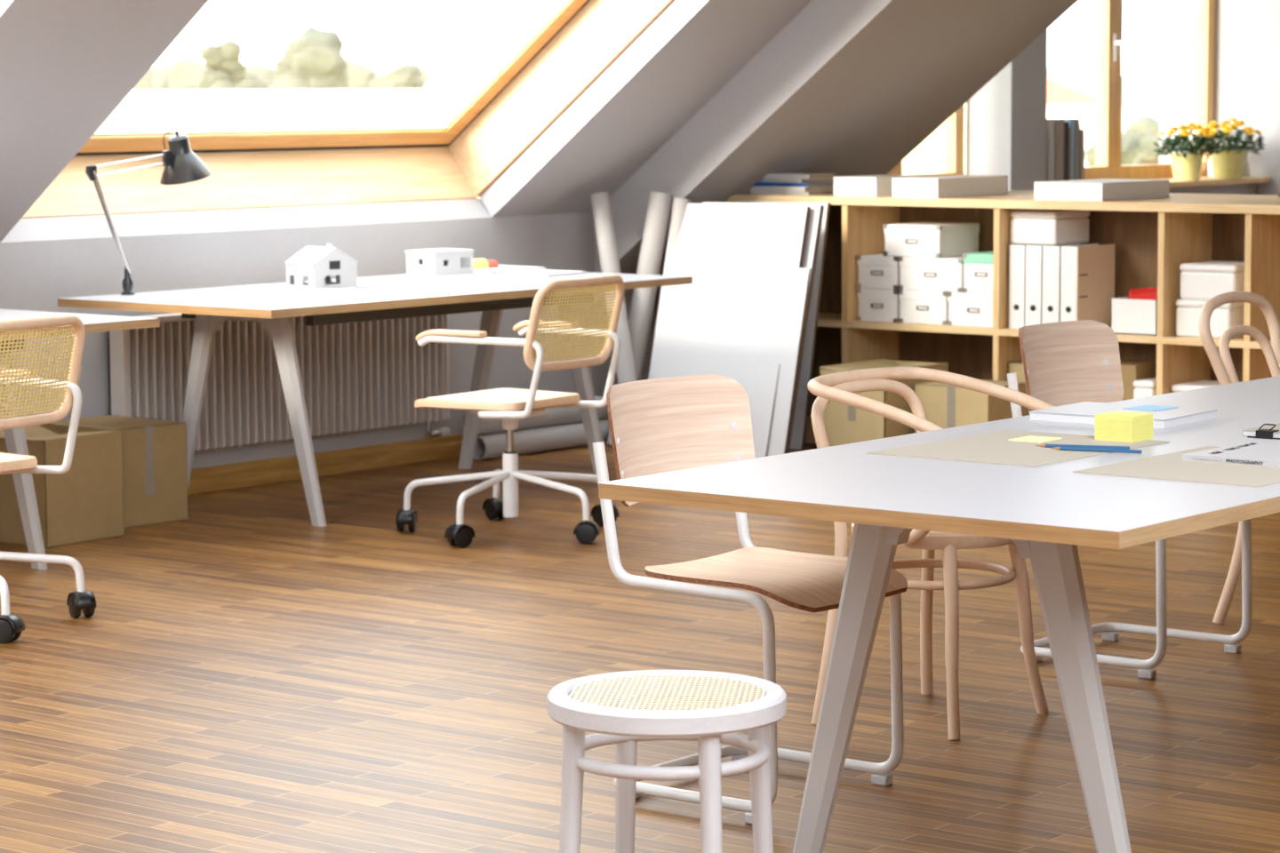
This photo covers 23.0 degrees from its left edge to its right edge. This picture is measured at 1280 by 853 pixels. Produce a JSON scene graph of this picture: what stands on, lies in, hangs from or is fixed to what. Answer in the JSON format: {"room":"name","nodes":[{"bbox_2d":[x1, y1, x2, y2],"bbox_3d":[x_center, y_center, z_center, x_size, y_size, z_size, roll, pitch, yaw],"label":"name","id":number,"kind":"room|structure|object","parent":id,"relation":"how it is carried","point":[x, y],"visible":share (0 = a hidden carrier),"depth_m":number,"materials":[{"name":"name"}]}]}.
{"room":"attic office","nodes":[
{"label":"attic office","id":0,"kind":"room"},
{"bbox_2d":[0,0,812,242],"bbox_3d":[-2.289,-2.370,6.211,5.620,4.418,13.220,4,8,38],"label":"ceiling","id":1,"kind":"structure","parent":0,"point":[66,66],"depth_m":12.03,"materials":[{"name":"paint"}]},
{"bbox_2d":[21,0,673,218],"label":"window","id":2,"kind":"structure","parent":1,"relation":"attached to","point":[452,137],"depth_m":12.24,"materials":[{"name":"brown wood"}]},
{"bbox_2d":[0,29,1256,469],"bbox_3d":[-2.665,-1.151,10.444,0.500,3.000,19.130,4,8,38],"label":"wall","id":3,"kind":"structure","parent":0,"point":[44,260],"depth_m":12.10,"materials":[{"name":"paint"}]},
{"bbox_2d":[107,312,450,451],"bbox_3d":[-1.306,-0.171,11.758,0.090,0.568,1.732,4,8,38],"label":"radiator","id":4,"kind":"object","parent":3,"relation":"attached to","point":[371,374],"visible":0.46,"depth_m":11.67,"materials":[{"name":"metal"}]},
{"bbox_2d":[136,312,195,322],"bbox_3d":[-1.312,-0.440,11.712,0.075,0.024,1.698,4,8,38],"label":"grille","id":5,"kind":"object","parent":4,"relation":"attached to","point":[176,317],"depth_m":11.22,"materials":[{"name":"metal"}]},
{"bbox_2d":[187,419,600,495],"bbox_3d":[-4.254,0.560,8.182,0.024,0.088,13.140,4,8,38],"label":"baseboard","id":6,"kind":"structure","parent":3,"relation":"attached to","point":[213,478],"depth_m":12.01,"materials":[{"name":"brown wood"}]},
{"bbox_2d":[886,104,964,176],"bbox_3d":[1.233,-2.092,15.369,0.075,1.885,1.208,4,8,38],"label":"window","id":7,"kind":"structure","parent":3,"relation":"in","point":[954,126],"depth_m":15.84,"materials":[{"name":"brown wood"}]},
{"bbox_2d":[1084,0,1215,179],"bbox_3d":[2.559,-2.268,16.970,0.145,1.885,2.260,4,8,38],"label":"window","id":8,"kind":"structure","parent":3,"relation":"in","point":[1110,45],"depth_m":17.05,"materials":[{"name":"brown wood"}]},
{"bbox_2d":[1158,176,1271,187],"bbox_3d":[2.710,-1.305,16.962,0.360,0.030,2.270,4,8,38],"label":"window sill","id":9,"kind":"structure","parent":3,"relation":"attached to","point":[1203,180],"depth_m":17.30,"materials":[{"name":"brown wood"}]},
{"bbox_2d":[1046,119,1064,181],"bbox_3d":[2.059,-1.399,16.091,0.202,0.345,0.090,4,8,38],"label":"book","id":10,"kind":"object","parent":9,"relation":"on","point":[1055,128],"visible":0.48,"depth_m":16.01,"materials":[{"name":"paper"}]},
{"bbox_2d":[1064,121,1069,180],"bbox_3d":[2.102,-1.397,16.146,0.202,0.330,0.040,4,8,38],"label":"book","id":11,"kind":"object","parent":9,"relation":"on","point":[1067,124],"visible":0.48,"depth_m":16.08,"materials":[{"name":"paper"}]},
{"bbox_2d":[1064,119,1074,180],"bbox_3d":[2.139,-1.410,16.191,0.202,0.345,0.030,4,8,38],"label":"book","id":12,"kind":"object","parent":9,"relation":"on","point":[1071,121],"visible":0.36,"depth_m":16.12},
{"bbox_2d":[1068,128,1071,180],"bbox_3d":[2.122,-1.385,16.173,0.202,0.300,0.016,4,8,38],"label":"book","id":13,"kind":"object","parent":9,"relation":"on","point":[1069,145],"visible":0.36,"depth_m":16.11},
{"bbox_2d":[1073,119,1079,180],"bbox_3d":[2.166,-1.413,16.225,0.202,0.345,0.045,4,8,38],"label":"book","id":14,"kind":"object","parent":9,"relation":"on","point":[1076,121],"visible":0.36,"depth_m":16.16,"materials":[{"name":"grey paper"}]},
{"bbox_2d":[1079,129,1084,179],"bbox_3d":[2.199,-1.390,16.269,0.202,0.291,0.055,4,8,38],"label":"book","id":15,"kind":"object","parent":9,"relation":"on","point":[1082,132],"visible":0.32,"depth_m":16.20,"materials":[{"name":"paper"}]},
{"bbox_2d":[1152,121,1223,180],"bbox_3d":[2.987,-1.507,17.190,0.381,0.320,0.383,4,8,38],"label":"flower pot","id":16,"kind":"object","parent":9,"relation":"on","point":[1187,165],"visible":1,"depth_m":17.13,"materials":[{"name":"yellow ceramic"}]},
{"bbox_2d":[1190,117,1267,178],"bbox_3d":[3.266,-1.550,17.489,0.422,0.339,0.410,4,8,38],"label":"flower pot","id":17,"kind":"object","parent":9,"relation":"on","point":[1230,164],"visible":0.84,"depth_m":17.43,"materials":[{"name":"yellow ceramic"}]},
{"bbox_2d":[0,442,1279,852],"bbox_3d":[1.438,0.704,7.538,11.400,0.120,19.800,4,8,38],"label":"floor","id":18,"kind":"structure","parent":0,"point":[245,675],"depth_m":7.72,"materials":[{"name":"wood"}]},
{"bbox_2d":[0,314,95,644],"bbox_3d":[-1.905,0.122,8.562,0.751,0.856,0.727,4,7,35],"label":"swivel chair","id":19,"kind":"object","parent":18,"relation":"on","point":[12,627],"visible":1,"depth_m":8.50,"materials":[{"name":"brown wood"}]},
{"bbox_2d":[0,613,24,633],"bbox_3d":[-1.681,0.520,8.347,0.079,0.045,0.059,2,6,17],"label":"hood","id":20,"kind":"object","parent":19,"relation":"attached to","point":[10,623],"depth_m":8.32,"materials":[{"name":"black plastic"}]},
{"bbox_2d":[66,591,95,609],"bbox_3d":[-1.550,0.479,8.735,0.059,0.045,0.079,-4,7,-28],"label":"hood","id":21,"kind":"object","parent":19,"relation":"attached to","point":[78,600],"depth_m":8.71,"materials":[{"name":"black plastic"}]},
{"bbox_2d":[0,424,125,548],"bbox_3d":[-1.968,0.190,10.335,0.410,0.349,0.350,4,7,35],"label":"cardboard box","id":22,"kind":"object","parent":18,"relation":"on","point":[84,503],"visible":0.76,"depth_m":10.20,"materials":[{"name":"cardboard"}]},
{"bbox_2d":[0,309,159,569],"bbox_3d":[-2.577,0.103,9.252,1.008,0.755,2.230,4,8,38],"label":"desk","id":23,"kind":"object","parent":18,"relation":"on","point":[15,438],"visible":0.62,"depth_m":9.65,"materials":[{"name":"white laminate"}]},
{"bbox_2d":[44,415,188,528],"bbox_3d":[-1.805,0.152,10.747,0.401,0.335,0.330,5,8,40],"label":"cardboard box","id":24,"kind":"object","parent":18,"relation":"on","point":[155,451],"visible":0.53,"depth_m":10.64,"materials":[{"name":"cardboard"}]},
{"bbox_2d":[57,272,692,527],"bbox_3d":[-0.893,-0.126,11.339,1.026,0.755,2.223,4,8,38],"label":"desk","id":25,"kind":"object","parent":18,"relation":"on","point":[274,309],"visible":0.73,"depth_m":10.86,"materials":[{"name":"white laminate"}]},
{"bbox_2d":[85,130,212,295],"bbox_3d":[-1.718,-0.748,10.986,0.188,0.564,0.551,4,8,38],"label":"desk lamp","id":26,"kind":"object","parent":25,"relation":"on","point":[181,164],"visible":1,"depth_m":11.03,"materials":[{"name":"metal"}]},
{"bbox_2d":[252,287,349,290],"bbox_3d":[-1.210,-0.491,11.209,0.400,0.001,0.060,4,7,33],"label":"sketch sheet","id":27,"kind":"object","parent":25,"relation":"on","point":[252,287],"visible":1,"depth_m":11.19,"materials":[{"name":"white paper"}]},
{"bbox_2d":[285,243,357,288],"bbox_3d":[-1.146,-0.581,11.322,0.162,0.156,0.204,6,8,44],"label":"house","id":28,"kind":"object","parent":25,"relation":"on","point":[319,264],"visible":1,"depth_m":11.27,"materials":[{"name":"plastic"}]},
{"bbox_2d":[397,248,497,281],"bbox_3d":[-0.720,-0.607,11.778,0.270,0.106,0.260,5,8,42],"label":"house","id":29,"kind":"object","parent":25,"relation":"on","point":[443,264],"visible":1,"depth_m":11.75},
{"bbox_2d":[472,258,488,269],"bbox_3d":[-0.639,-0.617,12.112,0.056,0.056,0.115,4,8,38],"label":"paper roll","id":30,"kind":"object","parent":25,"relation":"on","point":[478,263],"visible":0.47,"depth_m":12.11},
{"bbox_2d":[473,264,545,275],"bbox_3d":[-0.562,-0.608,12.202,0.270,0.018,0.290,6,8,44],"label":"paper stack","id":31,"kind":"object","parent":25,"relation":"on","point":[513,268],"visible":0.57,"depth_m":12.10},
{"bbox_2d":[504,270,585,277],"bbox_3d":[-0.360,-0.585,12.016,0.200,0.010,0.250,4,7,34],"label":"notepad","id":32,"kind":"object","parent":25,"relation":"on","point":[535,273],"visible":1,"depth_m":11.96,"materials":[{"name":"white paper"}]},
{"bbox_2d":[395,274,624,548],"bbox_3d":[-0.422,-0.071,10.312,0.748,0.856,0.744,4,7,35],"label":"swivel chair","id":33,"kind":"object","parent":18,"relation":"on","point":[509,404],"visible":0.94,"depth_m":10.19,"materials":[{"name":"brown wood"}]},
{"bbox_2d":[395,509,417,524],"bbox_3d":[-0.773,0.296,10.424,0.059,0.045,0.079,0,6,6],"label":"hood","id":34,"kind":"object","parent":33,"relation":"attached to","point":[404,516],"depth_m":10.39,"materials":[{"name":"black plastic"}]},
{"bbox_2d":[444,523,475,539],"bbox_3d":[-0.577,0.333,10.064,0.079,0.045,0.059,-5,8,-39],"label":"hood","id":35,"kind":"object","parent":33,"relation":"attached to","point":[455,531],"depth_m":10.04,"materials":[{"name":"black plastic"}]},
{"bbox_2d":[482,496,503,511],"bbox_3d":[-0.490,0.263,10.721,0.059,0.045,0.079,-5,8,-39],"label":"hood","id":36,"kind":"object","parent":33,"relation":"attached to","point":[494,504],"depth_m":10.70,"materials":[{"name":"black plastic"}]},
{"bbox_2d":[573,520,599,535],"bbox_3d":[-0.172,0.323,10.139,0.079,0.045,0.059,0,6,6],"label":"hood","id":37,"kind":"object","parent":33,"relation":"attached to","point":[586,527],"depth_m":10.11,"materials":[{"name":"black plastic"}]},
{"bbox_2d":[590,504,618,518],"bbox_3d":[-0.118,0.280,10.544,0.059,0.045,0.079,-5,8,-39],"label":"hood","id":38,"kind":"object","parent":33,"relation":"attached to","point":[596,511],"depth_m":10.53,"materials":[{"name":"black plastic"}]},
{"bbox_2d":[472,419,609,460],"bbox_3d":[-0.363,0.048,12.777,0.096,0.096,0.880,5,8,39],"label":"tube","id":39,"kind":"object","parent":18,"relation":"on","point":[563,436],"visible":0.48,"depth_m":12.66,"materials":[{"name":"paper"}]},
{"bbox_2d":[461,396,607,435],"bbox_3d":[-0.419,-0.045,12.746,0.100,0.100,0.780,5,8,40],"label":"tube","id":40,"kind":"object","parent":39,"relation":"on","point":[553,416],"visible":0.42,"depth_m":12.72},
{"bbox_2d":[590,192,636,383],"bbox_3d":[-0.088,-0.428,12.787,0.076,1.042,0.403,-3,7,-26],"label":"tube","id":41,"kind":"object","parent":18,"relation":"on","point":[601,204],"visible":0.52,"depth_m":12.80,"materials":[{"name":"paper"}]},
{"bbox_2d":[607,191,672,445],"bbox_3d":[-0.001,-0.438,12.896,0.285,1.048,0.092,-2,6,-17],"label":"tube","id":42,"kind":"object","parent":18,"relation":"on","point":[660,204],"visible":0.75,"depth_m":12.85,"materials":[{"name":"paper"}]},
{"bbox_2d":[547,670,786,852],"bbox_3d":[0.045,0.666,5.185,0.392,0.467,0.392,-6,8,-42],"label":"round stool","id":43,"kind":"object","parent":18,"relation":"on","point":[624,724],"visible":1,"depth_m":5.09,"materials":[{"name":"white wood"}]},
{"bbox_2d":[669,197,691,252],"bbox_3d":[0.116,-0.427,12.883,0.194,1.020,0.072,-1,6,-11],"label":"tube","id":44,"kind":"object","parent":18,"relation":"on","point":[679,208],"visible":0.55,"depth_m":12.82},
{"bbox_2d":[648,203,810,379],"bbox_3d":[0.335,-0.386,12.623,0.670,1.001,0.266,4,8,38],"label":"board","id":45,"kind":"object","parent":18,"relation":"on","point":[739,259],"visible":0.64,"depth_m":12.63,"materials":[{"name":"white paper"}]},
{"bbox_2d":[592,374,907,823],"bbox_3d":[0.231,0.337,6.472,0.546,0.846,0.470,4,8,38],"label":"chair","id":46,"kind":"object","parent":18,"relation":"on","point":[669,424],"visible":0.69,"depth_m":6.53,"materials":[{"name":"brown wood"}]},
{"bbox_2d":[724,360,779,458],"bbox_3d":[0.419,-0.059,12.434,0.260,0.382,0.109,4,8,38],"label":"board","id":47,"kind":"object","parent":18,"relation":"on","point":[759,380],"visible":0.43,"depth_m":12.39,"materials":[{"name":"white paper"}]},
{"bbox_2d":[702,201,823,453],"bbox_3d":[0.418,-0.387,12.608,0.588,1.006,0.276,4,8,38],"label":"board","id":48,"kind":"object","parent":18,"relation":"on","point":[816,215],"visible":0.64,"depth_m":12.45,"materials":[{"name":"white paper"}]},
{"bbox_2d":[735,200,830,449],"bbox_3d":[0.532,-0.422,12.943,0.468,0.998,0.203,4,8,38],"label":"board","id":49,"kind":"object","parent":18,"relation":"on","point":[801,412],"visible":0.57,"depth_m":12.80,"materials":[{"name":"white paper"}]},
{"bbox_2d":[767,267,810,456],"bbox_3d":[0.577,-0.240,12.359,0.095,0.758,0.190,4,8,38],"label":"board","id":50,"kind":"object","parent":18,"relation":"on","point":[797,286],"visible":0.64,"depth_m":12.35,"materials":[{"name":"white paper"}]},
{"bbox_2d":[819,359,948,446],"bbox_3d":[0.968,-0.061,12.470,0.310,0.369,0.451,4,8,38],"label":"cardboard box","id":51,"kind":"object","parent":18,"relation":"on","point":[844,424],"visible":0.39,"depth_m":12.31,"materials":[{"name":"cardboard"}]},
{"bbox_2d":[807,367,1055,740],"bbox_3d":[0.681,0.280,7.249,0.487,0.798,0.534,4,8,38],"label":"armchair","id":52,"kind":"object","parent":18,"relation":"on","point":[842,388],"visible":0.58,"depth_m":7.21,"materials":[{"name":"brown wood"}]},
{"bbox_2d":[598,376,1279,852],"bbox_3d":[1.560,0.340,6.810,1.051,0.755,3.920,4,8,38],"label":"work table","id":53,"kind":"object","parent":18,"relation":"on","point":[1046,511],"visible":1,"depth_m":5.47,"materials":[{"name":"white laminate"}]},
{"bbox_2d":[865,430,1169,467],"bbox_3d":[0.734,0.041,6.083,0.372,0.002,0.508,4,8,38],"label":"paper sheet","id":54,"kind":"object","parent":53,"relation":"on","point":[992,447],"visible":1,"depth_m":6.04,"materials":[{"name":"paper"}]},
{"bbox_2d":[1008,435,1062,442],"bbox_3d":[0.780,0.025,6.206,0.072,0.002,0.087,4,7,35],"label":"sticky note","id":55,"kind":"object","parent":54,"relation":"on","point":[1030,438],"visible":1,"depth_m":6.20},
{"bbox_2d":[1036,444,1129,449],"bbox_3d":[0.850,0.039,6.047,0.182,0.007,0.007,2,6,18],"label":"pencil","id":56,"kind":"object","parent":54,"relation":"on","point":[1041,445],"visible":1,"depth_m":6.04,"materials":[{"name":"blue wood"}]},
{"bbox_2d":[1050,447,1142,453],"bbox_3d":[0.868,0.045,5.992,0.177,0.007,0.007,2,7,23],"label":"pencil","id":57,"kind":"object","parent":54,"relation":"on","point":[1055,448],"visible":1,"depth_m":5.99,"materials":[{"name":"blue wood"}]},
{"bbox_2d":[1094,411,1153,442],"bbox_3d":[0.955,0.000,6.209,0.085,0.050,0.085,4,8,38],"label":"cube","id":58,"kind":"object","parent":54,"relation":"on","point":[1129,427],"visible":1,"depth_m":6.18,"materials":[{"name":"yellow paper"}]},
{"bbox_2d":[1028,401,1217,428],"bbox_3d":[1.015,-0.025,6.608,0.312,0.018,0.252,4,7,35],"label":"pad","id":59,"kind":"object","parent":53,"relation":"on","point":[1084,412],"visible":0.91,"depth_m":6.57,"materials":[{"name":"white paper"}]},
{"bbox_2d":[1123,404,1178,411],"bbox_3d":[1.080,-0.039,6.648,0.080,0.001,0.095,4,8,38],"label":"sticky note","id":60,"kind":"object","parent":59,"relation":"on","point":[1156,408],"visible":1,"depth_m":6.64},
{"bbox_2d":[1072,446,1279,487],"bbox_3d":[1.085,0.072,5.769,0.370,0.002,0.505,4,8,38],"label":"paper sheet","id":61,"kind":"object","parent":53,"relation":"on","point":[1170,467],"visible":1,"depth_m":5.68,"materials":[{"name":"paper"}]},
{"bbox_2d":[1182,440,1279,467],"bbox_3d":[1.228,0.053,5.879,0.316,0.011,0.308,4,8,38],"label":"book","id":62,"kind":"object","parent":61,"relation":"on","point":[1259,452],"visible":1,"depth_m":5.85,"materials":[{"name":"white paper"}]},
{"bbox_2d":[1241,423,1279,439],"bbox_3d":[1.403,0.008,6.241,0.343,0.028,0.244,4,8,38],"label":"clipboard","id":63,"kind":"object","parent":53,"relation":"on","point":[1269,431],"visible":1,"depth_m":6.23,"materials":[{"name":"black"}]},
{"bbox_2d":[914,379,1028,433],"bbox_3d":[1.295,-0.015,12.291,0.330,0.310,0.311,4,7,36],"label":"cardboard box","id":64,"kind":"object","parent":18,"relation":"on","point":[945,405],"visible":0.28,"depth_m":12.16,"materials":[{"name":"cardboard"}]},
{"bbox_2d":[725,190,1279,443],"bbox_3d":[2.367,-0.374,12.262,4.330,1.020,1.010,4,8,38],"label":"shelf unit","id":65,"kind":"object","parent":18,"relation":"on","point":[1152,237],"visible":0.24,"depth_m":12.42,"materials":[{"name":"brown wood"}]},
{"bbox_2d":[751,190,833,194],"bbox_3d":[0.646,-0.984,13.191,0.290,0.014,0.221,4,7,36],"label":"book","id":66,"kind":"object","parent":65,"relation":"on","point":[752,191],"visible":0.75,"depth_m":13.10,"materials":[{"name":"white paper"}]},
{"bbox_2d":[750,185,833,191],"bbox_3d":[0.629,-1.002,13.203,0.350,0.019,0.241,5,8,41],"label":"book","id":67,"kind":"object","parent":66,"relation":"on","point":[755,188],"visible":0.68,"depth_m":13.09,"materials":[{"name":"white paper"}]},
{"bbox_2d":[752,181,833,186],"bbox_3d":[0.638,-1.018,13.194,0.300,0.015,0.241,4,7,33],"label":"book","id":68,"kind":"object","parent":67,"relation":"on","point":[767,184],"visible":0.75,"depth_m":13.09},
{"bbox_2d":[761,178,832,183],"bbox_3d":[0.644,-1.033,13.187,0.260,0.015,0.201,6,8,44],"label":"book","id":69,"kind":"object","parent":68,"relation":"on","point":[786,180],"visible":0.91,"depth_m":13.10,"materials":[{"name":"white paper"}]},
{"bbox_2d":[763,172,834,179],"bbox_3d":[0.638,-1.051,13.191,0.300,0.020,0.211,4,7,35],"label":"book","id":70,"kind":"object","parent":69,"relation":"on","point":[796,175],"visible":0.73,"depth_m":13.10,"materials":[{"name":"white paper"}]},
{"bbox_2d":[833,175,918,196],"bbox_3d":[0.972,-0.993,12.962,0.213,0.078,0.310,4,8,38],"label":"storage box","id":71,"kind":"object","parent":65,"relation":"on","point":[861,185],"visible":0.82,"depth_m":12.84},
{"bbox_2d":[856,288,900,322],"bbox_3d":[1.057,-0.506,12.921,0.201,0.134,0.303,4,8,38],"label":"box","id":72,"kind":"object","parent":65,"relation":"on","point":[875,305],"visible":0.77,"depth_m":12.80,"materials":[{"name":"cardboard"}]},
{"bbox_2d":[856,253,901,289],"bbox_3d":[1.056,-0.639,12.906,0.201,0.133,0.303,4,8,38],"label":"box","id":73,"kind":"object","parent":72,"relation":"on","point":[876,271],"visible":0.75,"depth_m":12.79,"materials":[{"name":"cardboard"}]},
{"bbox_2d":[897,289,949,325],"bbox_3d":[1.230,-0.492,12.784,0.232,0.134,0.303,4,8,38],"label":"box","id":74,"kind":"object","parent":65,"relation":"on","point":[916,307],"visible":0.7,"depth_m":12.67,"materials":[{"name":"cardboard"}]},
{"bbox_2d":[898,256,964,292],"bbox_3d":[1.257,-0.624,12.748,0.304,0.133,0.303,4,8,38],"label":"box","id":75,"kind":"object","parent":74,"relation":"on","point":[946,274],"visible":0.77,"depth_m":12.63,"materials":[{"name":"cardboard"}]},
{"bbox_2d":[882,222,979,257],"bbox_3d":[1.186,-0.760,12.789,0.274,0.128,0.303,4,8,38],"label":"box","id":76,"kind":"object","parent":75,"relation":"on","point":[914,239],"visible":0.99,"depth_m":12.69,"materials":[{"name":"cardboard"}]},
{"bbox_2d":[892,175,1007,198],"bbox_3d":[1.264,-0.979,12.810,0.220,0.078,0.525,4,8,38],"label":"storage box","id":77,"kind":"object","parent":65,"relation":"on","point":[948,186],"visible":1,"depth_m":12.66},
{"bbox_2d":[946,291,992,327],"bbox_3d":[1.418,-0.477,12.635,0.245,0.134,0.303,4,8,38],"label":"box","id":78,"kind":"object","parent":65,"relation":"on","point":[965,308],"visible":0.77,"depth_m":12.53,"materials":[{"name":"cardboard"}]},
{"bbox_2d":[961,251,993,293],"bbox_3d":[1.445,-0.620,12.598,0.174,0.155,0.303,4,8,38],"label":"box","id":79,"kind":"object","parent":78,"relation":"on","point":[979,267],"visible":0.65,"depth_m":12.49,"materials":[{"name":"cardboard"}]},
{"bbox_2d":[1008,360,1029,415],"bbox_3d":[1.624,-0.104,12.488,0.230,0.310,0.250,4,8,38],"label":"cardboard box","id":80,"kind":"object","parent":65,"relation":"on","point":[1017,366],"visible":0.07,"depth_m":12.42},
{"bbox_2d":[1008,244,1031,328],"bbox_3d":[1.570,-0.562,12.493,0.073,0.330,0.290,4,8,38],"label":"binder","id":81,"kind":"object","parent":65,"relation":"on","point":[1017,252],"visible":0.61,"depth_m":12.38,"materials":[{"name":"cardboard"}]},
{"bbox_2d":[1009,209,1090,245],"bbox_3d":[1.620,-0.789,12.431,0.216,0.132,0.271,4,8,38],"label":"storage box","id":82,"kind":"object","parent":81,"relation":"on","point":[1028,227],"visible":0.97,"depth_m":12.34,"materials":[{"name":"cardboard"}]},
{"bbox_2d":[1024,244,1042,326],"bbox_3d":[1.629,-0.557,12.446,0.074,0.330,0.290,4,8,38],"label":"binder","id":83,"kind":"object","parent":65,"relation":"on","point":[1034,253],"visible":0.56,"depth_m":12.34,"materials":[{"name":"cardboard"}]},
{"bbox_2d":[1041,243,1090,323],"bbox_3d":[1.691,-0.552,12.398,0.078,0.330,0.290,4,8,38],"label":"binder","id":84,"kind":"object","parent":65,"relation":"on","point":[1051,288],"visible":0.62,"depth_m":12.29,"materials":[{"name":"cardboard"}]},
{"bbox_2d":[1060,243,1115,327],"bbox_3d":[1.756,-0.547,12.346,0.078,0.330,0.290,4,8,38],"label":"binder","id":85,"kind":"object","parent":65,"relation":"on","point":[1087,271],"visible":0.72,"depth_m":12.27,"materials":[{"name":"cardboard"}]},
{"bbox_2d":[1033,178,1169,201],"bbox_3d":[1.818,-0.931,12.373,0.305,0.070,0.525,4,8,38],"label":"storage box","id":86,"kind":"object","parent":65,"relation":"on","point":[1098,189],"visible":1,"depth_m":12.21,"materials":[{"name":"cardboard"}]},
{"bbox_2d":[1110,296,1157,335],"bbox_3d":[1.955,-0.429,12.148,0.200,0.135,0.200,4,8,38],"label":"storage box","id":87,"kind":"object","parent":65,"relation":"on","point":[1128,316],"visible":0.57,"depth_m":12.07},
{"bbox_2d":[1128,288,1157,300],"bbox_3d":[1.970,-0.454,12.132,0.150,0.175,0.102,4,8,38],"label":"folder","id":88,"kind":"object","parent":87,"relation":"in","point":[1147,293],"visible":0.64,"depth_m":12.10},
{"bbox_2d":[1120,359,1156,400],"bbox_3d":[1.905,-0.089,12.271,0.170,0.324,0.230,4,7,34],"label":"cardboard box","id":89,"kind":"object","parent":65,"relation":"on","point":[1132,371],"visible":0.21,"depth_m":12.15,"materials":[{"name":"cardboard"}]},
{"bbox_2d":[1133,377,1156,399],"bbox_3d":[1.992,-0.050,12.160,0.096,0.268,0.206,4,8,38],"label":"storage box","id":90,"kind":"object","parent":65,"relation":"on","point":[1146,388],"visible":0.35,"depth_m":12.07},
{"bbox_2d":[1171,379,1220,392],"bbox_3d":[2.178,-0.035,12.045,0.201,0.262,0.256,4,8,38],"label":"storage box","id":91,"kind":"object","parent":65,"relation":"on","point":[1200,384],"visible":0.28,"depth_m":11.98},
{"bbox_2d":[1176,298,1244,338],"bbox_3d":[2.205,-0.417,11.988,0.236,0.142,0.266,4,8,38],"label":"storage box","id":92,"kind":"object","parent":65,"relation":"on","point":[1226,316],"visible":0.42,"depth_m":11.89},
{"bbox_2d":[1179,260,1244,300],"bbox_3d":[2.218,-0.554,11.963,0.241,0.136,0.266,4,8,38],"label":"storage box","id":93,"kind":"object","parent":92,"relation":"on","point":[1204,280],"visible":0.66,"depth_m":11.86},
{"bbox_2d":[1006,320,1251,679],"bbox_3d":[1.252,0.171,7.995,0.546,0.846,0.470,4,8,38],"label":"chair","id":94,"kind":"object","parent":18,"relation":"on","point":[1071,362],"visible":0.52,"depth_m":8.13,"materials":[{"name":"brown wood"}]},
{"bbox_2d":[1198,290,1279,624],"bbox_3d":[1.804,0.085,8.590,0.463,0.894,0.462,4,8,38],"label":"bentwood chair","id":95,"kind":"object","parent":18,"relation":"on","point":[1223,366],"visible":0.65,"depth_m":8.56,"materials":[{"name":"brown wood"}]},
{"bbox_2d":[594,0,1078,275],"bbox_3d":[2.171,-2.780,11.961,6.096,4.859,1.350,4,8,38],"label":"ceiling","id":96,"kind":"structure","parent":0,"point":[846,87],"depth_m":12.88,"materials":[{"name":"paint"}]},
{"bbox_2d":[1159,0,1279,195],"bbox_3d":[7.661,-2.936,14.454,11.727,5.600,0.270,4,8,38],"label":"wall","id":97,"kind":"structure","parent":0,"point":[1246,87],"depth_m":17.81,"materials":[{"name":"paint"}]},
{"label":"outside","id":98,"kind":"structure","parent":0,"visible":0},
{"bbox_2d":[477,100,1142,198],"bbox_3d":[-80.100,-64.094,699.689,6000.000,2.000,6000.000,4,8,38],"label":"field","id":99,"kind":"structure","parent":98,"point":[927,157],"depth_m":437.47,"materials":[{"name":"green plant"}]},
{"bbox_2d":[198,39,246,88],"bbox_3d":[-23.591,-16.042,177.721,3.095,11.592,2.816,4,8,38],"label":"tree","id":100,"kind":"object","parent":99,"relation":"on","point":[225,69],"visible":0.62,"depth_m":176.50,"materials":[{"name":"green plant"}]},
{"bbox_2d":[236,72,267,88],"bbox_3d":[-23.785,-16.377,189.306,3.906,9.828,3.882,4,8,38],"label":"tree","id":101,"kind":"object","parent":99,"relation":"on","point":[252,81],"visible":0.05,"depth_m":187.97,"materials":[{"name":"green plant"}]},
{"bbox_2d":[133,57,440,88],"bbox_3d":[-47.263,-29.688,304.081,75.360,12.449,75.230,4,8,38],"label":"hedge","id":102,"kind":"object","parent":99,"relation":"on","point":[186,73],"visible":0.06,"depth_m":302.66,"materials":[{"name":"plant"}]},
{"bbox_2d":[268,25,350,88],"bbox_3d":[-20.879,-18.787,197.947,6.828,12.776,6.601,4,8,38],"label":"tree","id":103,"kind":"object","parent":99,"relation":"on","point":[315,60],"visible":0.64,"depth_m":195.27,"materials":[{"name":"green plant"}]},
{"bbox_2d":[369,63,424,88],"bbox_3d":[-19.412,-24.274,258.034,5.816,11.034,5.750,4,8,38],"label":"tree","id":104,"kind":"object","parent":99,"relation":"on","point":[407,76],"visible":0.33,"depth_m":255.67,"materials":[{"name":"green plant"}]},
{"bbox_2d":[1047,74,1132,167],"bbox_3d":[38.812,-28.069,296.192,12.800,10.000,14.800,2,6,18],"label":"house","id":105,"kind":"structure","parent":99,"relation":"on","point":[1068,97],"depth_m":288.38,"materials":[{"name":"white tile"}]},
{"bbox_2d":[1084,115,1159,179],"bbox_3d":[17.225,-6.919,108.549,4.084,7.585,4.444,4,8,38],"label":"tree","id":106,"kind":"object","parent":99,"relation":"on","point":[1138,139],"visible":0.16,"depth_m":107.34,"materials":[{"name":"green plant"}]},
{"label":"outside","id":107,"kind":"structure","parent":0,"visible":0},
{"bbox_2d":[363,61,1159,100],"bbox_3d":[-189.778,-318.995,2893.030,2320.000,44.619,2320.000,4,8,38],"label":"hill","id":108,"kind":"structure","parent":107,"point":[1141,80],"depth_m":2808.45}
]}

